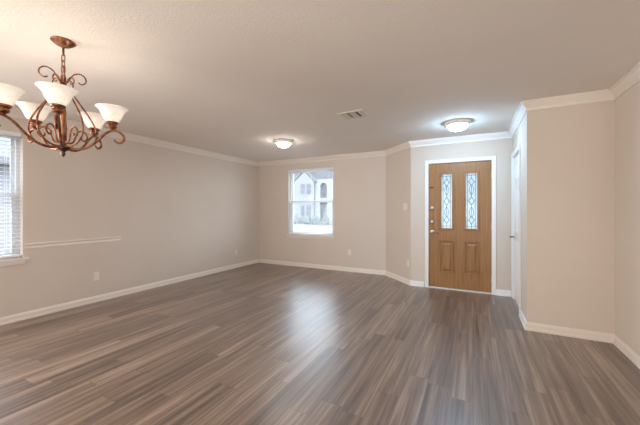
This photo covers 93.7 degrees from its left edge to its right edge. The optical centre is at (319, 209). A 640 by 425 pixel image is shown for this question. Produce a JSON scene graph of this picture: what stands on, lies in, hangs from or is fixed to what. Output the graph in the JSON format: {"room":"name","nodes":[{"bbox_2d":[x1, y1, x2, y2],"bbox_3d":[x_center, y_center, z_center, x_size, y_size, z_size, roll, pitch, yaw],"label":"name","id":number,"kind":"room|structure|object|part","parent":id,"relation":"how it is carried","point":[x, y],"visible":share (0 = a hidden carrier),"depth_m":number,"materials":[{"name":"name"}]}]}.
{"room":"empty living room","nodes":[
{"label":"empty living room","id":0,"kind":"room"},
{"bbox_2d":[0,116,257,317],"bbox_3d":[-3.593,0.065,3.437,0.150,2.440,9.145,0,0,27],"label":"wall","id":1,"kind":"structure","parent":0,"point":[176,213],"depth_m":4.48,"materials":[{"name":"beige paint"}]},
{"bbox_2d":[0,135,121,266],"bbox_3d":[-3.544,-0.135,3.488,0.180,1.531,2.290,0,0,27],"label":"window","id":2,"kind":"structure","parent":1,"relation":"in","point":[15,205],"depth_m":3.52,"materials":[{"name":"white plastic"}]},
{"bbox_3d":[-3.849,-0.510,3.054,0.022,0.710,1.080,0,0,27],"label":"sash","id":3,"kind":"part","parent":2,"relation":"part of","materials":[{"name":"white plastic"}]},
{"bbox_3d":[-3.827,0.168,3.042,0.024,0.725,1.080,0,0,27],"label":"sash","id":4,"kind":"part","parent":2,"relation":"part of","materials":[{"name":"white plastic"}]},
{"bbox_3d":[-3.837,-0.168,3.048,0.060,1.465,1.150,0,0,27],"label":"frame","id":5,"kind":"part","parent":2,"relation":"part of","materials":[{"name":"white plastic"}]},
{"bbox_2d":[0,129,20,257],"bbox_3d":[-3.768,-0.177,3.013,0.068,1.441,1.134,0,0,27],"label":"window blind","id":6,"kind":"object","parent":2,"relation":"attached to","point":[2,132],"visible":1,"depth_m":3.43,"materials":[{"name":"white plastic"}]},
{"bbox_3d":[-3.772,0.531,3.014,0.052,0.024,1.134,0,0,27],"label":"rail","id":7,"kind":"part","parent":6,"relation":"part of","materials":[{"name":"white plastic"}]},
{"bbox_3d":[-3.757,0.573,3.007,0.120,0.024,1.240,0,0,27],"label":"sill","id":8,"kind":"part","parent":2,"relation":"part of","materials":[{"name":"beige paint"}]},
{"bbox_2d":[93,272,98,280],"bbox_3d":[-3.121,0.928,4.184,0.009,0.116,0.072,0,0,27],"label":"wall outlet","id":9,"kind":"object","parent":1,"relation":"attached to","point":[95,274],"visible":1,"depth_m":4.17,"materials":[{"name":"beige plastic"}]},
{"bbox_2d":[0,259,257,325],"bbox_3d":[-3.515,1.242,3.397,0.024,0.085,8.845,0,0,27],"label":"baseboard","id":10,"kind":"structure","parent":1,"relation":"attached to","point":[9,319],"depth_m":4.28,"materials":[{"name":"beige paint"}]},
{"bbox_2d":[6,107,258,165],"bbox_3d":[-3.499,-1.107,3.389,0.061,0.095,8.845,0,0,27],"label":"crown molding","id":11,"kind":"structure","parent":1,"relation":"attached to","point":[14,112],"depth_m":4.80,"materials":[{"name":"beige paint"}]},
{"bbox_2d":[0,263,639,424],"bbox_3d":[0.341,1.345,1.423,8.989,0.120,9.145,0,0,27],"label":"floor","id":12,"kind":"structure","parent":0,"point":[256,343],"depth_m":2.51,"materials":[{"name":"brown wood"}]},
{"bbox_2d":[0,0,639,161],"bbox_3d":[0.341,-1.215,1.423,8.989,0.120,9.145,0,0,27],"label":"ceiling","id":13,"kind":"structure","parent":0,"point":[235,78],"depth_m":2.32,"materials":[{"name":"paint"}]},
{"bbox_2d":[0,36,128,156],"bbox_3d":[-1.773,-0.765,2.045,0.733,0.780,0.745,0,0,27],"label":"chandelier","id":14,"kind":"object","parent":13,"relation":"hanging from","point":[58,96],"visible":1,"depth_m":2.03,"materials":[{"name":"orange metal"}]},
{"bbox_3d":[-1.914,-0.685,1.813,0.204,0.102,0.204,0,0,27],"label":"lamp shade","id":15,"kind":"part","parent":14,"relation":"part of","materials":[{"name":"white glass"}]},
{"bbox_3d":[-1.868,-0.498,1.887,0.017,0.171,0.344,0,0,32],"label":"arm","id":16,"kind":"part","parent":14,"relation":"part of","materials":[{"name":"orange metal"}]},
{"bbox_3d":[-2.025,-0.685,2.134,0.204,0.102,0.204,0,0,27],"label":"lamp shade","id":17,"kind":"part","parent":14,"relation":"part of","materials":[{"name":"white glass"}]},
{"bbox_3d":[-1.945,-0.498,2.111,0.328,0.171,0.017,0,0,16],"label":"arm","id":18,"kind":"part","parent":14,"relation":"part of","materials":[{"name":"orange metal"}]},
{"bbox_3d":[-1.591,-0.685,1.820,0.204,0.102,0.204,0,0,27],"label":"lamp shade","id":19,"kind":"part","parent":14,"relation":"part of","materials":[{"name":"white glass"}]},
{"bbox_3d":[-1.643,-0.498,1.892,0.017,0.171,0.348,0,0,-35],"label":"arm","id":20,"kind":"part","parent":14,"relation":"part of","materials":[{"name":"orange metal"}]},
{"bbox_3d":[-1.764,-0.498,2.258,0.017,0.171,0.342,0,0,-1],"label":"arm","id":21,"kind":"part","parent":14,"relation":"part of","materials":[{"name":"orange metal"}]},
{"bbox_3d":[-1.766,-0.685,2.345,0.204,0.102,0.204,0,0,27],"label":"lamp shade","id":22,"kind":"part","parent":14,"relation":"part of","materials":[{"name":"white glass"}]},
{"bbox_3d":[-1.582,-0.498,2.137,0.334,0.171,0.017,0,0,-24],"label":"arm","id":23,"kind":"part","parent":14,"relation":"part of","materials":[{"name":"orange metal"}]},
{"bbox_3d":[-1.505,-0.685,2.172,0.204,0.102,0.204,0,0,27],"label":"lamp shade","id":24,"kind":"part","parent":14,"relation":"part of","materials":[{"name":"white glass"}]},
{"bbox_2d":[275,139,291,147],"bbox_3d":[-0.612,-1.093,5.038,0.300,0.124,0.300,0,0,27],"label":"ceiling light","id":25,"kind":"object","parent":13,"relation":"attached to","point":[283,143],"visible":1,"depth_m":4.95,"materials":[{"name":"white glass"}]},
{"bbox_3d":[-0.612,-1.079,5.038,0.216,0.071,0.216,0,0,27],"label":"lamp shade","id":26,"kind":"part","parent":25,"relation":"part of","materials":[{"name":"white glass"}]},
{"bbox_2d":[337,109,368,119],"bbox_3d":[0.401,-1.148,3.637,0.316,0.013,0.260,0,0,27],"label":"ceiling vent","id":27,"kind":"object","parent":13,"relation":"in","point":[357,113],"visible":1,"depth_m":3.61,"materials":[{"name":"white metal"}]},
{"bbox_2d":[444,119,470,131],"bbox_3d":[1.817,-1.093,3.965,0.330,0.124,0.330,0,0,27],"label":"ceiling light","id":28,"kind":"object","parent":13,"relation":"attached to","point":[457,125],"visible":1,"depth_m":3.87,"materials":[{"name":"white glass"}]},
{"bbox_3d":[1.817,-1.079,3.965,0.238,0.071,0.238,0,0,27],"label":"lamp shade","id":29,"kind":"part","parent":28,"relation":"part of","materials":[{"name":"white glass"}]},
{"bbox_2d":[258,156,385,270],"bbox_3d":[-0.112,0.065,6.708,3.366,2.440,0.150,0,0,27],"label":"wall","id":30,"kind":"structure","parent":0,"point":[359,184],"depth_m":6.34,"materials":[{"name":"beige paint"}]},
{"bbox_2d":[286,170,334,239],"bbox_3d":[-0.201,-0.141,6.731,1.210,1.559,0.180,0,0,27],"label":"window","id":31,"kind":"structure","parent":30,"relation":"in","point":[292,201],"depth_m":6.83,"materials":[{"name":"white plastic"}]},
{"bbox_3d":[-0.215,0.581,6.704,1.210,0.024,0.120,0,0,27],"label":"sill","id":32,"kind":"part","parent":31,"relation":"part of","materials":[{"name":"beige paint"}]},
{"bbox_2d":[289,167,332,234],"bbox_3d":[-0.209,-0.183,6.715,1.134,1.469,0.068,0,0,27],"label":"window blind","id":33,"kind":"object","parent":31,"relation":"attached to","point":[329,220],"visible":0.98,"depth_m":6.67,"materials":[{"name":"white"}]},
{"bbox_3d":[-0.207,0.539,6.719,1.134,0.024,0.052,0,0,27],"label":"rail","id":34,"kind":"part","parent":33,"relation":"part of","materials":[{"name":"white plastic"}]},
{"bbox_3d":[-0.179,0.164,6.774,1.080,0.748,0.024,0,0,27],"label":"sash","id":35,"kind":"part","parent":31,"relation":"part of","materials":[{"name":"glass"}]},
{"bbox_3d":[-0.167,-0.527,6.796,1.080,0.715,0.022,0,0,27],"label":"sash","id":36,"kind":"part","parent":31,"relation":"part of","materials":[{"name":"white plastic"}]},
{"bbox_2d":[258,259,384,274],"bbox_3d":[-0.114,1.242,6.611,3.153,0.085,0.024,0,0,27],"label":"baseboard","id":37,"kind":"structure","parent":30,"relation":"attached to","point":[349,269],"depth_m":6.50,"materials":[{"name":"beige paint"}]},
{"bbox_2d":[258,151,385,165],"bbox_3d":[-0.122,-1.107,6.594,3.153,0.095,0.061,0,0,27],"label":"crown molding","id":38,"kind":"structure","parent":30,"relation":"attached to","point":[375,153],"depth_m":6.48,"materials":[{"name":"beige paint"}]},
{"bbox_2d":[386,147,410,279],"bbox_3d":[1.481,0.065,5.555,0.150,2.440,0.901,0,0,-17],"label":"wall","id":39,"kind":"structure","parent":0,"point":[398,164],"depth_m":5.46,"materials":[{"name":"beige paint"}]},
{"bbox_2d":[384,142,409,155],"bbox_3d":[1.393,-1.107,5.482,0.061,0.095,0.863,0,0,-17],"label":"crown molding","id":40,"kind":"structure","parent":39,"relation":"attached to","point":[406,145],"depth_m":5.44,"materials":[{"name":"beige paint"}]},
{"bbox_2d":[385,271,409,284],"bbox_3d":[1.409,1.242,5.495,0.024,0.085,0.847,0,0,-17],"label":"baseboard","id":41,"kind":"structure","parent":39,"relation":"attached to","point":[391,275],"depth_m":5.45,"materials":[{"name":"beige paint"}]},
{"bbox_2d":[411,138,511,290],"bbox_3d":[2.294,0.065,4.802,1.612,2.440,0.150,0,0,27],"label":"wall","id":42,"kind":"structure","parent":0,"point":[500,148],"depth_m":4.69,"materials":[{"name":"beige paint"}]},
{"bbox_2d":[410,280,423,286],"bbox_3d":[1.629,1.242,5.045,0.227,0.085,0.024,0,0,27],"label":"baseboard","id":43,"kind":"structure","parent":42,"relation":"attached to","point":[412,283],"depth_m":5.04,"materials":[{"name":"white paint"}]},
{"bbox_2d":[408,131,511,146],"bbox_3d":[2.167,-1.107,4.748,1.488,0.095,0.061,0,0,27],"label":"crown molding","id":44,"kind":"structure","parent":42,"relation":"attached to","point":[497,135],"depth_m":4.72,"materials":[{"name":"white paint"}]},
{"bbox_2d":[425,156,495,294],"bbox_3d":[2.227,0.235,4.811,1.022,2.100,0.195,0,0,27],"label":"door","id":45,"kind":"structure","parent":42,"relation":"in","point":[460,193],"depth_m":4.76,"materials":[{"name":"brown wood"}]},
{"bbox_3d":[2.050,-0.139,4.859,0.217,0.929,0.014,0,0,27],"label":"lite frame","id":46,"kind":"part","parent":45,"relation":"part of","materials":[{"name":"brown wood"}]},
{"bbox_3d":[2.061,-0.139,4.881,0.165,0.877,0.006,0,0,27],"label":"glass pane","id":47,"kind":"part","parent":45,"relation":"part of","materials":[{"name":"white"}]},
{"bbox_3d":[2.050,0.761,4.857,0.213,0.523,0.019,0,0,27],"label":"raised panel","id":48,"kind":"part","parent":45,"relation":"part of","materials":[{"name":"brown wood"}]},
{"bbox_3d":[2.368,0.761,4.694,0.213,0.523,0.019,0,0,27],"label":"raised panel","id":49,"kind":"part","parent":45,"relation":"part of","materials":[{"name":"brown wood"}]},
{"bbox_3d":[2.370,-0.139,4.696,0.217,0.929,0.014,0,0,27],"label":"lite frame","id":50,"kind":"part","parent":45,"relation":"part of","materials":[{"name":"brown wood"}]},
{"bbox_3d":[2.381,-0.139,4.717,0.165,0.877,0.006,0,0,27],"label":"glass pane","id":51,"kind":"part","parent":45,"relation":"part of","materials":[{"name":"white"}]},
{"bbox_2d":[496,289,510,296],"bbox_3d":[2.744,1.242,4.474,0.210,0.085,0.024,0,0,27],"label":"baseboard","id":52,"kind":"structure","parent":42,"relation":"attached to","point":[507,293],"depth_m":4.47,"materials":[{"name":"white paint"}]},
{"bbox_2d":[512,112,526,320],"bbox_3d":[2.632,0.065,3.858,0.150,2.440,1.523,0,0,27],"label":"wall","id":53,"kind":"structure","parent":0,"point":[520,136],"depth_m":3.44,"materials":[{"name":"beige paint"}]},
{"bbox_2d":[509,143,520,310],"bbox_3d":[2.667,0.235,3.991,0.208,2.100,0.849,0,0,27],"label":"door","id":54,"kind":"structure","parent":53,"relation":"in","point":[515,236],"depth_m":4.12,"materials":[{"name":"white paint"}]},
{"bbox_3d":[2.711,-0.525,4.148,0.009,0.220,0.230,0,0,27],"label":"raised panel","id":55,"kind":"part","parent":54,"relation":"part of","materials":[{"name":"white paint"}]},
{"bbox_3d":[2.711,0.005,4.148,0.009,0.600,0.230,0,0,27],"label":"raised panel","id":56,"kind":"part","parent":54,"relation":"part of","materials":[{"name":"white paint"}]},
{"bbox_3d":[2.711,0.750,4.148,0.009,0.630,0.230,0,0,27],"label":"raised panel","id":57,"kind":"part","parent":54,"relation":"part of","materials":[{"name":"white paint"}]},
{"bbox_3d":[2.565,0.005,3.863,0.009,0.600,0.230,0,0,27],"label":"raised panel","id":58,"kind":"part","parent":54,"relation":"part of","materials":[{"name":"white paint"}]},
{"bbox_3d":[2.565,0.750,3.863,0.009,0.630,0.230,0,0,27],"label":"raised panel","id":59,"kind":"part","parent":54,"relation":"part of","materials":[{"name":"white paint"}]},
{"bbox_2d":[508,102,526,137],"bbox_3d":[2.490,-1.107,3.812,0.061,0.095,1.434,0,0,27],"label":"crown molding","id":60,"kind":"structure","parent":53,"relation":"attached to","point":[521,111],"depth_m":3.67,"materials":[{"name":"white paint"}]},
{"bbox_2d":[519,309,526,329],"bbox_3d":[2.306,1.242,3.413,0.024,0.085,0.482,0,0,27],"label":"baseboard","id":61,"kind":"structure","parent":53,"relation":"attached to","point":[521,315],"depth_m":3.41,"materials":[{"name":"white paint"}]},
{"bbox_2d":[527,100,614,333],"bbox_3d":[2.633,0.065,3.087,0.855,2.440,0.150,0,0,27],"label":"wall","id":62,"kind":"structure","parent":0,"point":[571,149],"depth_m":3.04,"materials":[{"name":"beige paint"}]},
{"bbox_2d":[521,89,613,110],"bbox_3d":[2.491,-1.107,3.041,0.766,0.095,0.061,0,0,27],"label":"crown molding","id":63,"kind":"structure","parent":62,"relation":"attached to","point":[599,95],"depth_m":3.03,"materials":[{"name":"beige paint"}]},
{"bbox_2d":[525,322,614,342],"bbox_3d":[2.516,1.242,3.049,0.729,0.085,0.024,0,0,27],"label":"baseboard","id":64,"kind":"structure","parent":62,"relation":"attached to","point":[529,326],"depth_m":3.04,"materials":[{"name":"beige paint"}]},
{"bbox_2d":[615,81,639,355],"bbox_3d":[2.520,0.065,2.093,0.150,2.440,2.022,0,0,27],"label":"wall","id":65,"kind":"structure","parent":0,"point":[627,105],"depth_m":2.66,"materials":[{"name":"beige paint"}]},
{"bbox_2d":[609,62,639,99],"bbox_3d":[2.378,-1.107,2.047,0.061,0.095,1.933,0,0,27],"label":"crown molding","id":66,"kind":"structure","parent":65,"relation":"attached to","point":[632,77],"depth_m":2.61,"materials":[{"name":"beige paint"}]},
{"bbox_2d":[613,335,639,368],"bbox_3d":[2.403,1.242,2.055,0.024,0.085,1.896,0,0,27],"label":"baseboard","id":67,"kind":"structure","parent":65,"relation":"attached to","point":[622,346],"depth_m":2.62,"materials":[{"name":"beige paint"}]},
{"label":"outside","id":68,"kind":"structure","parent":0,"visible":0},
{"bbox_2d":[293,225,331,232],"bbox_3d":[2.487,1.935,26.811,140.000,0.200,110.000,0,0,27],"label":"ground","id":69,"kind":"structure","parent":68,"point":[304,228],"depth_m":29.37,"materials":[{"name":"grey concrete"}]},
{"bbox_2d":[0,137,10,252],"bbox_3d":[-10.155,-1.690,6.882,6.850,7.050,15.800,0,0,27],"label":"house","id":70,"kind":"structure","parent":69,"relation":"on","point":[4,200],"depth_m":6.60,"materials":[{"name":"brick"}]},
{"bbox_2d":[293,223,331,225],"bbox_3d":[-5.317,1.810,39.218,14.800,0.050,2.980,0,0,27],"label":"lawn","id":71,"kind":"structure","parent":69,"relation":"on","point":[300,223],"depth_m":36.32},
{"bbox_2d":[293,213,300,223],"bbox_3d":[-2.942,1.110,38.004,1.242,1.350,1.247,0,0,-9],"label":"shrub","id":72,"kind":"object","parent":71,"relation":"on","point":[296,217],"visible":0.89,"depth_m":37.60,"materials":[{"name":"green plant"}]},
{"bbox_2d":[302,216,311,223],"bbox_3d":[-1.619,1.254,37.560,1.055,1.061,1.097,0,0,27],"label":"shrub","id":73,"kind":"object","parent":71,"relation":"on","point":[307,220],"visible":0.85,"depth_m":37.21,"materials":[{"name":"green plant"}]},
{"bbox_2d":[311,215,319,224],"bbox_3d":[-0.542,1.204,36.689,1.111,1.162,1.122,0,0,-29],"label":"shrub","id":74,"kind":"object","parent":71,"relation":"on","point":[315,219],"visible":0.92,"depth_m":36.31,"materials":[{"name":"green plant"}]},
{"bbox_2d":[293,171,332,223],"bbox_3d":[1.087,-2.240,42.075,16.000,8.150,8.100,0,0,27],"label":"house","id":75,"kind":"structure","parent":69,"relation":"on","point":[305,187],"depth_m":38.90,"materials":[{"name":"brick"}]},
{"bbox_3d":[-2.287,0.110,39.290,0.630,1.350,0.009,0,0,27],"label":"pane","id":76,"kind":"part","parent":75,"relation":"part of","materials":[{"name":"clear glass"}]},
{"bbox_3d":[-2.287,-2.715,39.290,0.630,1.300,0.009,0,0,27],"label":"pane","id":77,"kind":"part","parent":75,"relation":"part of","materials":[{"name":"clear glass"}]},
{"bbox_3d":[-1.432,0.110,38.853,0.650,1.350,0.009,0,0,27],"label":"pane","id":78,"kind":"part","parent":75,"relation":"part of","materials":[{"name":"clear glass"}]},
{"bbox_3d":[-1.432,-2.715,38.853,0.650,1.300,0.009,0,0,27],"label":"pane","id":79,"kind":"part","parent":75,"relation":"part of","materials":[{"name":"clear glass"}]},
{"bbox_3d":[0.742,0.560,38.876,0.800,2.550,0.090,0,0,27],"label":"door","id":80,"kind":"part","parent":75,"relation":"part of","materials":[{"name":"grey"}]}
]}

